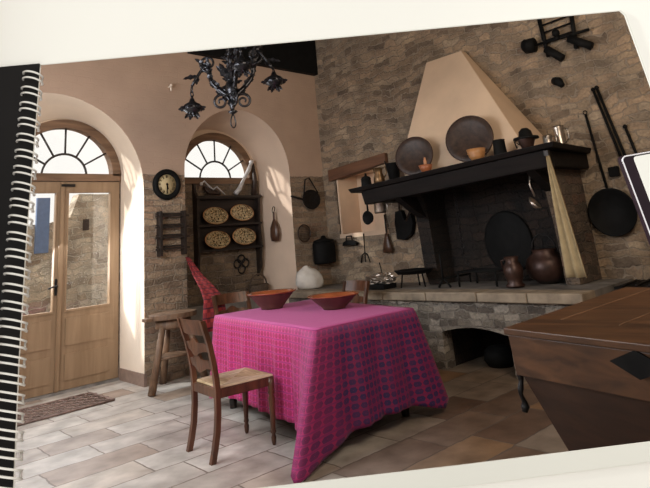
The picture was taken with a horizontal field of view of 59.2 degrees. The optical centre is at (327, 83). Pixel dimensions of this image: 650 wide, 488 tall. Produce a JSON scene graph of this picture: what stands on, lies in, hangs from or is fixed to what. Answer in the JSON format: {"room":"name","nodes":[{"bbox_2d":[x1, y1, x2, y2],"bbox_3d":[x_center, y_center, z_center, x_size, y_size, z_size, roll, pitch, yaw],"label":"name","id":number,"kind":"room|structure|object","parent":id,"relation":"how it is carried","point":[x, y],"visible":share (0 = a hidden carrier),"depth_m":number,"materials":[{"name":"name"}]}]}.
{"room":"historic interior","nodes":[
{"label":"historic interior","id":0,"kind":"room"},
{"bbox_2d":[36,118,263,367],"bbox_3d":[-2.705,1.139,7.534,6.100,5.000,0.140,10,-21,-43],"label":"wall","id":1,"kind":"structure","parent":0,"point":[217,267],"depth_m":8.12,"materials":[{"name":"stone"}]},
{"bbox_2d":[18,182,74,400],"bbox_3d":[-3.268,2.261,6.427,0.790,2.300,0.124,10,-21,-43],"label":"door","id":2,"kind":"structure","parent":1,"relation":"in","point":[42,364],"depth_m":6.37,"materials":[{"name":"brown wood"}]},
{"bbox_2d":[20,377,118,402],"bbox_3d":[-3.271,3.393,6.120,2.100,0.025,0.190,10,-21,-43],"label":"trim","id":3,"kind":"structure","parent":1,"relation":"attached to","point":[117,378],"depth_m":6.39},
{"bbox_2d":[32,119,120,181],"bbox_3d":[-3.236,0.831,7.065,1.380,0.760,0.120,10,-21,-43],"label":"window","id":4,"kind":"structure","parent":1,"relation":"in","point":[114,175],"depth_m":7.16,"materials":[{"name":"brown wood"}]},
{"bbox_2d":[59,182,118,390],"bbox_3d":[-2.849,2.344,6.868,0.705,2.300,0.062,10,-21,-43],"label":"door","id":5,"kind":"structure","parent":1,"relation":"in","point":[89,334],"depth_m":6.74,"materials":[{"name":"brown wood"}]},
{"bbox_2d":[37,93,143,373],"bbox_3d":[-3.154,1.753,6.245,2.180,3.220,0.744,10,-21,-43],"label":"archway","id":6,"kind":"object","parent":1,"relation":"attached to","point":[53,105],"depth_m":6.89,"materials":[{"name":"beige paint"}]},
{"bbox_2d":[118,368,146,386],"bbox_3d":[-2.232,3.362,6.557,0.035,0.130,0.727,8,-20,-40],"label":"baseboard","id":7,"kind":"structure","parent":1,"relation":"in","point":[136,378],"depth_m":6.50,"materials":[{"name":"brown wood"}]},
{"bbox_2d":[185,133,251,183],"bbox_3d":[-1.680,1.123,8.536,1.380,0.760,0.120,10,-21,-43],"label":"window","id":8,"kind":"structure","parent":1,"relation":"in","point":[242,155],"depth_m":8.57,"materials":[{"name":"brown wood"}]},
{"bbox_2d":[188,298,259,359],"bbox_3d":[-1.383,3.314,7.745,1.620,0.700,0.297,10,-21,-43],"label":"trim","id":9,"kind":"structure","parent":1,"relation":"attached to","point":[199,316],"depth_m":7.41,"materials":[{"name":"brown wood"}]},
{"bbox_2d":[248,273,268,292],"bbox_3d":[-0.991,2.901,8.269,0.323,0.302,0.256,10,-21,-43],"label":"wicker basket","id":10,"kind":"object","parent":9,"relation":"on","point":[262,286],"visible":0.79,"depth_m":8.17,"materials":[{"name":"brown wicker"}]},
{"bbox_2d":[192,184,262,284],"bbox_3d":[-1.413,2.122,8.266,1.140,1.370,0.147,10,-21,-43],"label":"display shelf","id":11,"kind":"object","parent":1,"relation":"attached to","point":[201,228],"visible":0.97,"depth_m":8.30,"materials":[{"name":"brown wood"}]},
{"bbox_2d":[200,180,224,194],"bbox_3d":[-1.660,1.501,8.200,0.411,0.211,0.127,10,-21,-43],"label":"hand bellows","id":12,"kind":"object","parent":11,"relation":"on","point":[209,190],"visible":1,"depth_m":8.16,"materials":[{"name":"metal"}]},
{"bbox_2d":[203,207,227,223],"bbox_3d":[-1.583,1.877,8.123,0.420,0.244,0.076,10,-21,-43],"label":"dish","id":13,"kind":"object","parent":11,"relation":"on","point":[213,215],"visible":1,"depth_m":8.13,"materials":[{"name":"beige ceramic"}]},
{"bbox_2d":[205,231,229,247],"bbox_3d":[-1.539,2.197,8.049,0.420,0.244,0.076,10,-21,-43],"label":"dish","id":14,"kind":"object","parent":11,"relation":"on","point":[214,239],"visible":1,"depth_m":8.06,"materials":[{"name":"beige ceramic"}]},
{"bbox_2d":[230,204,253,220],"bbox_3d":[-1.254,1.905,8.446,0.420,0.244,0.076,10,-21,-43],"label":"dish","id":15,"kind":"object","parent":11,"relation":"on","point":[241,212],"visible":1,"depth_m":8.46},
{"bbox_2d":[234,160,252,194],"bbox_3d":[-1.257,1.417,8.632,0.074,0.542,0.400,-18,-20,38],"label":"pestle","id":16,"kind":"object","parent":11,"relation":"on","point":[239,188],"visible":1,"depth_m":8.61,"materials":[{"name":"white ceramic"}]},
{"bbox_2d":[233,228,255,244],"bbox_3d":[-1.210,2.234,8.369,0.420,0.244,0.076,10,-21,-43],"label":"dish","id":17,"kind":"object","parent":11,"relation":"on","point":[244,236],"visible":1,"depth_m":8.38,"materials":[{"name":"beige ceramic"}]},
{"bbox_2d":[251,163,256,194],"bbox_3d":[-1.132,1.481,8.813,0.114,0.500,0.080,10,-21,-43],"label":"wooden paddle","id":18,"kind":"object","parent":11,"relation":"on","point":[254,177],"visible":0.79,"depth_m":8.79,"materials":[{"name":"wood"}]},
{"bbox_2d":[233,254,248,273],"bbox_3d":[-1.244,2.627,8.319,0.281,0.282,0.022,10,-21,-43],"label":"trivet","id":19,"kind":"object","parent":1,"relation":"hanging from","point":[238,259],"visible":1,"depth_m":8.31,"materials":[{"name":"black metal"}]},
{"bbox_2d":[196,110,297,303],"bbox_3d":[-1.377,2.036,7.944,1.750,3.260,0.744,10,-21,-43],"label":"archway","id":20,"kind":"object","parent":1,"relation":"attached to","point":[265,148],"depth_m":8.55,"materials":[{"name":"beige paint"}]},
{"bbox_2d":[270,206,279,241],"bbox_3d":[-0.780,2.073,8.450,0.099,0.510,0.180,10,-21,-43],"label":"flask","id":21,"kind":"object","parent":20,"relation":"hanging from","point":[274,229],"visible":1,"depth_m":8.38,"materials":[{"name":"metal"}]},
{"bbox_2d":[39,52,331,385],"bbox_3d":[-2.169,0.944,7.005,6.100,5.000,0.012,10,-21,-43],"label":"wall","id":22,"kind":"structure","parent":0,"point":[134,92],"depth_m":7.22,"materials":[{"name":"paint"}]},
{"bbox_2d":[152,169,180,199],"bbox_3d":[-1.968,1.244,7.048,0.380,0.380,0.050,10,-21,-43],"label":"wall clock","id":23,"kind":"object","parent":22,"relation":"attached to","point":[166,184],"visible":1,"depth_m":7.04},
{"bbox_2d":[155,210,189,256],"bbox_3d":[-1.871,1.805,6.905,0.440,0.520,0.098,10,-21,-43],"label":"plate rack","id":24,"kind":"object","parent":22,"relation":"attached to","point":[159,216],"visible":1,"depth_m":6.88,"materials":[{"name":"brown wood"}]},
{"bbox_2d":[187,40,317,75],"bbox_3d":[-1.066,-0.756,8.670,2.349,1.010,0.100,10,-21,-43],"label":"ceiling","id":25,"kind":"structure","parent":22,"relation":"attached to","point":[296,57],"depth_m":8.93,"materials":[{"name":"black paint"}]},
{"bbox_2d":[298,224,310,241],"bbox_3d":[-0.330,2.181,8.331,0.260,0.260,0.019,10,-21,-43],"label":"sieve","id":26,"kind":"object","parent":22,"relation":"hanging from","point":[302,225],"visible":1,"depth_m":8.34,"materials":[{"name":"brown metal"}]},
{"bbox_2d":[291,177,319,208],"bbox_3d":[-0.325,1.637,8.525,0.564,0.478,0.056,10,-21,-43],"label":"skimmer","id":27,"kind":"object","parent":22,"relation":"attached to","point":[311,198],"visible":1,"depth_m":8.58,"materials":[{"name":"metal"}]},
{"bbox_2d":[303,190,319,208],"bbox_3d":[-0.248,1.740,8.572,0.364,0.292,0.047,10,-21,-43],"label":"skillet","id":28,"kind":"object","parent":27,"relation":"on","point":[311,198],"depth_m":8.58,"materials":[{"name":"metal"}]},
{"bbox_2d":[312,236,335,264],"bbox_3d":[-0.044,2.438,8.409,0.370,0.395,0.278,10,-21,-43],"label":"lidded pot","id":29,"kind":"object","parent":22,"relation":"attached to","point":[324,252],"visible":1,"depth_m":8.28,"materials":[{"name":"black metal"}]},
{"bbox_2d":[14,356,568,487],"bbox_3d":[0.470,2.580,4.380,6.700,0.001,9.400,10,-21,-43],"label":"floor","id":30,"kind":"structure","parent":0,"point":[137,439],"depth_m":4.17,"materials":[{"name":"tile"}]},
{"bbox_2d":[17,392,114,425],"bbox_3d":[-2.686,3.218,5.682,0.970,0.017,0.617,10,-21,-43],"label":"doormat","id":31,"kind":"object","parent":30,"relation":"on","point":[92,395],"visible":0.84,"depth_m":5.71,"materials":[{"name":"brown fabric"}]},
{"bbox_2d":[142,309,208,396],"bbox_3d":[-1.725,2.916,6.267,0.700,0.766,0.558,10,-21,-43],"label":"stool","id":32,"kind":"object","parent":30,"relation":"on","point":[166,321],"visible":0.9,"depth_m":6.14,"materials":[{"name":"brown wood"}]},
{"bbox_2d":[161,351,186,360],"bbox_3d":[-1.706,2.962,6.246,0.490,0.032,0.378,10,-21,-43],"label":"stretcher","id":33,"kind":"object","parent":32,"relation":"attached to","point":[166,355],"depth_m":6.18,"materials":[{"name":"brown wood"}]},
{"bbox_2d":[177,317,275,465],"bbox_3d":[-0.752,2.172,4.199,0.589,0.905,0.463,6,-19,-36],"label":"dining chair","id":34,"kind":"object","parent":30,"relation":"on","point":[243,380],"visible":1,"depth_m":4.11,"materials":[{"name":"brown wood"}]},
{"bbox_2d":[211,291,251,314],"bbox_3d":[-0.879,2.679,5.995,0.463,0.905,0.589,6,-19,-36],"label":"dining chair","id":35,"kind":"object","parent":30,"relation":"on","point":[241,296],"visible":0.18,"depth_m":6.28,"materials":[{"name":"brown wood"}]},
{"bbox_2d":[185,256,225,331],"bbox_3d":[-1.479,2.363,6.487,0.304,0.782,0.877,7,-20,-38],"label":"checked cloth","id":36,"kind":"object","parent":35,"relation":"hanging from","point":[207,289],"visible":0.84,"depth_m":6.31,"materials":[{"name":"red fabric"}]},
{"bbox_2d":[229,315,408,415],"bbox_3d":[-0.095,2.373,4.892,1.083,0.768,1.890,5,-18,-33],"label":"dining table","id":37,"kind":"object","parent":30,"relation":"on","point":[233,402],"visible":0.16,"depth_m":5.10,"materials":[{"name":"brown wood"}]},
{"bbox_2d":[209,299,448,482],"bbox_3d":[-0.192,2.352,4.832,1.589,0.772,2.442,5,-18,-32],"label":"tablecloth","id":38,"kind":"object","parent":37,"relation":"on","point":[333,382],"visible":0.9,"depth_m":4.19,"materials":[{"name":"fabric"}]},
{"bbox_2d":[246,288,295,309],"bbox_3d":[-0.537,2.096,5.539,0.490,0.154,0.490,10,-21,-43],"label":"bowl","id":39,"kind":"object","parent":38,"relation":"on","point":[275,298],"visible":1,"depth_m":5.42,"materials":[{"name":"ceramic"}]},
{"bbox_2d":[307,291,359,309],"bbox_3d":[0.060,1.927,5.059,0.470,0.118,0.470,10,-21,-43],"label":"bowl","id":40,"kind":"object","parent":38,"relation":"on","point":[331,300],"visible":1,"depth_m":4.95,"materials":[{"name":"ceramic"}]},
{"bbox_2d":[342,280,369,303],"bbox_3d":[0.162,2.627,6.159,0.589,0.905,0.463,6,-19,-36],"label":"dining chair","id":41,"kind":"object","parent":30,"relation":"on","point":[349,285],"visible":0.09,"depth_m":6.36,"materials":[{"name":"brown wood"}]},
{"bbox_2d":[289,278,631,379],"bbox_3d":[1.134,2.725,6.551,1.232,0.751,4.260,10,-21,-43],"label":"hearth","id":42,"kind":"object","parent":30,"relation":"on","point":[458,324],"visible":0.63,"depth_m":5.86,"materials":[{"name":"stone"}]},
{"bbox_2d":[296,265,323,288],"bbox_3d":[-0.248,2.697,7.992,0.437,0.310,0.350,10,-21,-43],"label":"sack","id":43,"kind":"object","parent":42,"relation":"on","point":[307,277],"visible":1,"depth_m":7.85,"materials":[{"name":"white fabric"}]},
{"bbox_2d":[369,283,396,289],"bbox_3d":[0.620,2.454,6.919,0.240,0.055,0.380,10,-21,-43],"label":"tray","id":44,"kind":"object","parent":42,"relation":"on","point":[391,285],"visible":0.66,"depth_m":6.79,"materials":[{"name":"black metal"}]},
{"bbox_2d":[365,272,397,283],"bbox_3d":[0.651,2.356,6.929,0.240,0.128,0.468,10,-21,-43],"label":"foil","id":45,"kind":"object","parent":44,"relation":"on","point":[378,278],"visible":0.97,"depth_m":6.84,"materials":[{"name":"grey metal"}]},
{"bbox_2d":[394,267,432,287],"bbox_3d":[1.032,2.300,6.761,0.470,0.197,0.470,10,-21,-43],"label":"trivet","id":46,"kind":"object","parent":42,"relation":"on","point":[411,271],"visible":1,"depth_m":6.66,"materials":[{"name":"black metal"}]},
{"bbox_2d":[438,254,471,287],"bbox_3d":[1.474,2.123,6.569,0.572,0.367,0.177,10,-21,-43],"label":"andiron","id":47,"kind":"object","parent":42,"relation":"on","point":[442,273],"visible":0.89,"depth_m":6.40,"materials":[{"name":"black metal"}]},
{"bbox_2d":[348,51,601,284],"bbox_3d":[1.543,0.858,6.569,1.073,2.785,2.663,10,-21,-43],"label":"fireplace","id":48,"kind":"object","parent":42,"relation":"on","point":[498,220],"visible":0.91,"depth_m":6.63,"materials":[{"name":"plaster"},{"name":"dark wood"}]},
{"bbox_2d":[361,173,371,185],"bbox_3d":[0.483,1.202,7.111,0.130,0.175,0.130,10,-21,-43],"label":"lidded canister","id":49,"kind":"object","parent":48,"relation":"on","point":[365,180],"visible":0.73,"depth_m":7.06,"materials":[{"name":"black metal"}]},
{"bbox_2d":[362,205,373,224],"bbox_3d":[0.516,1.594,7.322,0.036,0.415,0.173,10,-21,-43],"label":"skillet","id":50,"kind":"object","parent":48,"relation":"hanging from","point":[367,217],"visible":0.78,"depth_m":7.30,"materials":[{"name":"black metal"}]},
{"bbox_2d":[372,166,386,182],"bbox_3d":[0.648,1.127,6.995,0.173,0.211,0.139,-6,-15,1],"label":"pitcher","id":51,"kind":"object","parent":48,"relation":"on","point":[378,177],"visible":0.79,"depth_m":6.95,"materials":[{"name":"gold metal"}]},
{"bbox_2d":[374,202,387,213],"bbox_3d":[0.659,1.478,7.021,0.181,0.220,0.150,-8,-16,10],"label":"mug","id":52,"kind":"object","parent":48,"relation":"hanging from","point":[378,207],"visible":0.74,"depth_m":6.95,"materials":[{"name":"grey metal"}]},
{"bbox_2d":[384,161,399,179],"bbox_3d":[0.795,1.044,6.869,0.183,0.263,0.184,-5,-15,0],"label":"pail","id":53,"kind":"object","parent":48,"relation":"on","point":[393,171],"visible":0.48,"depth_m":6.81,"materials":[{"name":"black metal"}]},
{"bbox_2d":[395,137,432,174],"bbox_3d":[1.013,0.845,6.678,0.470,0.460,0.112,-14,-17,28],"label":"platter","id":54,"kind":"object","parent":48,"relation":"on","point":[411,152],"visible":0.91,"depth_m":6.70,"materials":[{"name":"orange metal"}]},
{"bbox_2d":[419,157,432,171],"bbox_3d":[1.106,0.918,6.434,0.160,0.170,0.160,10,-21,-43],"label":"candle cup","id":55,"kind":"object","parent":48,"relation":"on","point":[425,167],"visible":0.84,"depth_m":6.37,"materials":[{"name":"ceramic"}]},
{"bbox_2d":[453,188,469,265],"bbox_3d":[1.557,1.579,6.704,0.044,1.070,0.087,10,-21,-43],"label":"chain","id":56,"kind":"object","parent":48,"relation":"hanging from","point":[453,188],"visible":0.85,"depth_m":6.69,"materials":[{"name":"metal"}]},
{"bbox_2d":[445,115,493,161],"bbox_3d":[1.531,0.595,6.178,0.530,0.519,0.124,-14,-17,28],"label":"platter","id":57,"kind":"object","parent":48,"relation":"on","point":[471,131],"visible":0.84,"depth_m":6.20,"materials":[{"name":"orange metal"}]},
{"bbox_2d":[348,141,590,192],"bbox_3d":[1.557,1.009,6.528,1.073,0.161,2.663,10,-21,-43],"label":"mantel shelf","id":58,"kind":"object","parent":48,"relation":"attached to","point":[561,153],"depth_m":5.88,"materials":[{"name":"black wood"}]},
{"bbox_2d":[400,51,542,176],"bbox_3d":[1.638,0.278,6.815,0.742,1.558,1.734,10,-21,-43],"label":"hood","id":59,"kind":"object","parent":48,"relation":"attached to","point":[453,87],"depth_m":6.86,"materials":[{"name":"beige paint"}]},
{"bbox_2d":[466,147,485,159],"bbox_3d":[1.560,0.746,5.973,0.200,0.120,0.200,10,-21,-43],"label":"clay bowl","id":60,"kind":"object","parent":48,"relation":"on","point":[474,153],"visible":0.87,"depth_m":5.91,"materials":[{"name":"orange ceramic"}]},
{"bbox_2d":[492,139,506,154],"bbox_3d":[1.766,0.662,5.859,0.134,0.165,0.134,10,-21,-43],"label":"cup","id":61,"kind":"object","parent":48,"relation":"on","point":[499,146],"visible":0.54,"depth_m":5.82,"materials":[{"name":"black metal"}]},
{"bbox_2d":[513,128,538,148],"bbox_3d":[1.958,0.546,5.649,0.250,0.215,0.258,10,-21,-43],"label":"mill","id":62,"kind":"object","parent":48,"relation":"on","point":[525,138],"visible":0.85,"depth_m":5.59,"materials":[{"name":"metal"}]},
{"bbox_2d":[529,176,541,208],"bbox_3d":[2.012,1.030,5.622,0.104,0.405,0.114,10,-21,-43],"label":"ladle","id":63,"kind":"object","parent":48,"relation":"hanging from","point":[532,202],"visible":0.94,"depth_m":5.61,"materials":[{"name":"grey metal"}]},
{"bbox_2d":[529,197,541,208],"bbox_3d":[2.025,1.165,5.586,0.104,0.126,0.114,10,-21,-43],"label":"bowl","id":64,"kind":"object","parent":63,"relation":"attached to","point":[532,202],"depth_m":5.58,"materials":[{"name":"grey metal"}]},
{"bbox_2d":[543,150,550,155],"bbox_3d":[2.053,0.653,5.344,0.045,0.050,0.040,10,-21,-43],"label":"peg","id":65,"kind":"object","parent":48,"relation":"attached to","point":[546,152],"visible":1,"depth_m":5.33,"materials":[{"name":"grey metal"}]},
{"bbox_2d":[542,135,557,142],"bbox_3d":[2.217,0.575,5.678,0.110,0.120,0.161,10,-21,-43],"label":"mug","id":66,"kind":"object","parent":48,"relation":"on","point":[547,138],"visible":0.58,"depth_m":5.66,"materials":[{"name":"silver metal"}]},
{"bbox_2d":[552,125,569,143],"bbox_3d":[2.353,0.534,5.773,0.122,0.220,0.162,-4,-15,-5],"label":"mug","id":67,"kind":"object","parent":48,"relation":"on","point":[558,130],"visible":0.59,"depth_m":5.75,"materials":[{"name":"silver metal"}]},
{"bbox_2d":[546,156,586,277],"bbox_3d":[2.137,1.172,5.161,0.065,1.101,0.275,2,-17,-24],"label":"curtain","id":68,"kind":"object","parent":48,"relation":"hanging from","point":[572,260],"visible":1,"depth_m":5.13,"materials":[{"name":"beige fabric"}]},
{"bbox_2d":[454,267,502,286],"bbox_3d":[1.727,2.106,6.228,0.400,0.162,0.521,10,-21,-43],"label":"trivet","id":69,"kind":"object","parent":42,"relation":"on","point":[474,270],"visible":0.77,"depth_m":6.23,"materials":[{"name":"black metal"}]},
{"bbox_2d":[500,256,524,287],"bbox_3d":[1.887,1.906,5.802,0.200,0.290,0.200,-6,-15,4],"label":"jug","id":70,"kind":"object","parent":42,"relation":"on","point":[513,272],"visible":1,"depth_m":5.74,"materials":[{"name":"brown ceramic"}]},
{"bbox_2d":[526,233,564,282],"bbox_3d":[2.261,1.802,5.926,0.430,0.490,0.430,10,-21,-43],"label":"cauldron","id":71,"kind":"object","parent":42,"relation":"on","point":[544,265],"visible":0.92,"depth_m":5.77,"materials":[{"name":"orange metal"}]},
{"bbox_2d":[484,343,513,367],"bbox_3d":[1.744,2.741,5.790,0.320,0.210,0.320,10,-21,-43],"label":"kettle","id":72,"kind":"object","parent":30,"relation":"on","point":[498,355],"visible":0.93,"depth_m":5.68,"materials":[{"name":"black metal"}]},
{"bbox_2d":[504,287,649,450],"bbox_3d":[1.586,1.387,2.259,0.999,0.970,1.347,3,-17,-28],"label":"chest","id":73,"kind":"object","parent":30,"relation":"on","point":[586,363],"visible":1,"depth_m":2.38,"materials":[{"name":"brown wood"}]},
{"bbox_3d":[3.365,2.041,4.720,0.696,0.700,1.600,10,-21,-43],"label":"trim","id":74,"kind":"structure","parent":30,"relation":"on","visible":0},
{"bbox_2d":[614,279,649,288],"bbox_3d":[3.011,1.787,5.103,0.551,0.057,0.680,10,-21,-43],"label":"gridiron","id":75,"kind":"object","parent":74,"relation":"on","point":[634,283],"visible":0.78,"depth_m":5.15,"materials":[{"name":"metal"}]},
{"bbox_2d":[0,0,649,487],"bbox_3d":[0.590,-0.611,1.816,5.100,5.450,0.004,-5,-15,0],"label":"wall","id":76,"kind":"structure","parent":0,"point":[31,31],"depth_m":1.71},
{"bbox_2d":[0,10,649,487],"bbox_3d":[-0.040,0.440,1.543,2.295,1.214,0.054,-5,-15,-1],"label":"book","id":77,"kind":"object","parent":76,"relation":"attached to","point":[19,84],"visible":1,"depth_m":1.49,"materials":[{"name":"paper"}]},
{"bbox_2d":[618,151,649,244],"bbox_3d":[1.024,0.406,1.509,0.408,0.521,0.021,-5,-15,0],"label":"tablet","id":78,"kind":"object","parent":77,"relation":"attached to","point":[635,168],"visible":1,"depth_m":1.54,"materials":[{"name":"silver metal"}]},
{"bbox_2d":[314,11,649,283],"bbox_3d":[2.123,0.590,7.161,0.500,5.000,7.500,10,-21,-43],"label":"wall","id":79,"kind":"structure","parent":0,"point":[367,87],"depth_m":7.08,"materials":[{"name":"stone"}]},
{"bbox_2d":[343,235,358,245],"bbox_3d":[0.336,2.278,8.300,0.060,0.138,0.280,10,-21,-43],"label":"iron","id":80,"kind":"object","parent":79,"relation":"hanging from","point":[347,242],"visible":1,"depth_m":8.27,"materials":[{"name":"black metal"}]},
{"bbox_2d":[328,153,387,181],"bbox_3d":[0.471,1.245,8.437,0.170,0.249,1.160,10,-21,-43],"label":"lintel","id":81,"kind":"object","parent":79,"relation":"attached to","point":[361,166],"visible":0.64,"depth_m":8.38,"materials":[{"name":"brown wood"}]},
{"bbox_2d":[336,166,388,237],"bbox_3d":[0.661,1.747,8.488,0.504,0.980,0.960,10,-21,-43],"label":"niche","id":82,"kind":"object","parent":79,"relation":"attached to","point":[351,208],"depth_m":8.70,"materials":[{"name":"beige paint"}]},
{"bbox_2d":[361,233,369,262],"bbox_3d":[0.526,2.337,8.126,0.018,0.403,0.187,10,-21,-43],"label":"fork","id":83,"kind":"object","parent":79,"relation":"hanging from","point":[365,253],"visible":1,"depth_m":8.11,"materials":[{"name":"black metal"}]},
{"bbox_2d":[383,215,392,252],"bbox_3d":[0.806,2.052,7.831,0.085,0.500,0.166,10,-21,-43],"label":"straw broom","id":84,"kind":"object","parent":79,"relation":"hanging from","point":[387,247],"visible":1,"depth_m":7.77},
{"bbox_2d":[395,203,415,239],"bbox_3d":[1.031,1.806,7.641,0.097,0.548,0.310,10,-21,-43],"label":"leather bellows","id":85,"kind":"object","parent":79,"relation":"hanging from","point":[404,226],"visible":0.88,"depth_m":7.59,"materials":[{"name":"black leather"}]},
{"bbox_2d":[521,16,593,61],"bbox_3d":[2.542,-0.521,6.409,0.170,0.582,0.775,10,-21,-43],"label":"jack","id":86,"kind":"object","parent":79,"relation":"attached to","point":[530,45],"visible":0.94,"depth_m":6.39,"materials":[{"name":"black metal"}]},
{"bbox_2d":[551,77,564,87],"bbox_3d":[2.567,-0.013,6.360,0.097,0.149,0.156,-3,-15,-8],"label":"stub","id":87,"kind":"object","parent":79,"relation":"attached to","point":[557,81],"visible":1,"depth_m":6.32,"materials":[{"name":"black metal"}]},
{"bbox_2d":[591,88,621,156],"bbox_3d":[2.941,0.544,5.909,0.044,1.084,0.214,10,-21,-43],"label":"poker","id":88,"kind":"object","parent":79,"relation":"attached to","point":[592,89],"visible":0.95,"depth_m":5.95,"materials":[{"name":"black metal"}]},
{"bbox_2d":[594,86,625,155],"bbox_3d":[2.967,0.519,5.886,0.044,1.074,0.214,10,-21,-43],"label":"rod","id":89,"kind":"object","parent":79,"relation":"attached to","point":[595,87],"visible":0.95,"depth_m":5.93,"materials":[{"name":"black metal"}]},
{"bbox_2d":[583,110,637,236],"bbox_3d":[2.860,0.902,5.909,0.066,1.316,0.479,10,-21,-43],"label":"frying pan","id":90,"kind":"object","parent":79,"relation":"hanging from","point":[611,211],"visible":0.99,"depth_m":5.83,"materials":[{"name":"black metal"}]},
{"bbox_2d":[608,166,620,176],"bbox_3d":[2.933,0.903,5.851,0.048,0.100,0.100,10,-21,-43],"label":"block","id":91,"kind":"object","parent":79,"relation":"attached to","point":[614,171],"visible":1,"depth_m":5.83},
{"bbox_2d":[623,124,637,152],"bbox_3d":[3.080,0.657,5.743,0.044,0.514,0.114,10,-21,-43],"label":"tongs","id":92,"kind":"object","parent":79,"relation":"attached to","point":[624,125],"visible":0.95,"depth_m":5.77,"materials":[{"name":"black metal"}]},
{"bbox_3d":[-0.397,-2.161,6.063,6.800,0.150,8.300,10,-21,-43],"label":"ceiling","id":93,"kind":"structure","parent":0,"visible":0},
{"bbox_2d":[178,45,286,127],"bbox_3d":[-1.015,-0.760,5.927,0.904,2.511,0.789,-13,-17,27],"label":"chandelier","id":94,"kind":"object","parent":93,"relation":"hanging from","point":[230,92],"visible":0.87,"depth_m":5.65,"materials":[{"name":"metal"}]},
{"label":"outside","id":95,"kind":"structure","parent":0,"visible":0},
{"bbox_3d":[-5.011,4.983,10.220,20.000,0.450,8.700,10,-21,-43],"label":"ground","id":96,"kind":"structure","parent":95,"visible":0},
{"bbox_2d":[22,194,107,315],"bbox_3d":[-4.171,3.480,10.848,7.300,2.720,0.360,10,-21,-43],"label":"neighbouring house","id":97,"kind":"structure","parent":96,"relation":"on","point":[87,256],"depth_m":10.39,"materials":[{"name":"beige stone"}]},
{"bbox_2d":[34,198,49,253],"bbox_3d":[-5.031,2.508,10.113,0.220,0.950,0.060,10,-21,-43],"label":"shutter","id":98,"kind":"object","parent":97,"relation":"hanging from","point":[42,218],"depth_m":10.09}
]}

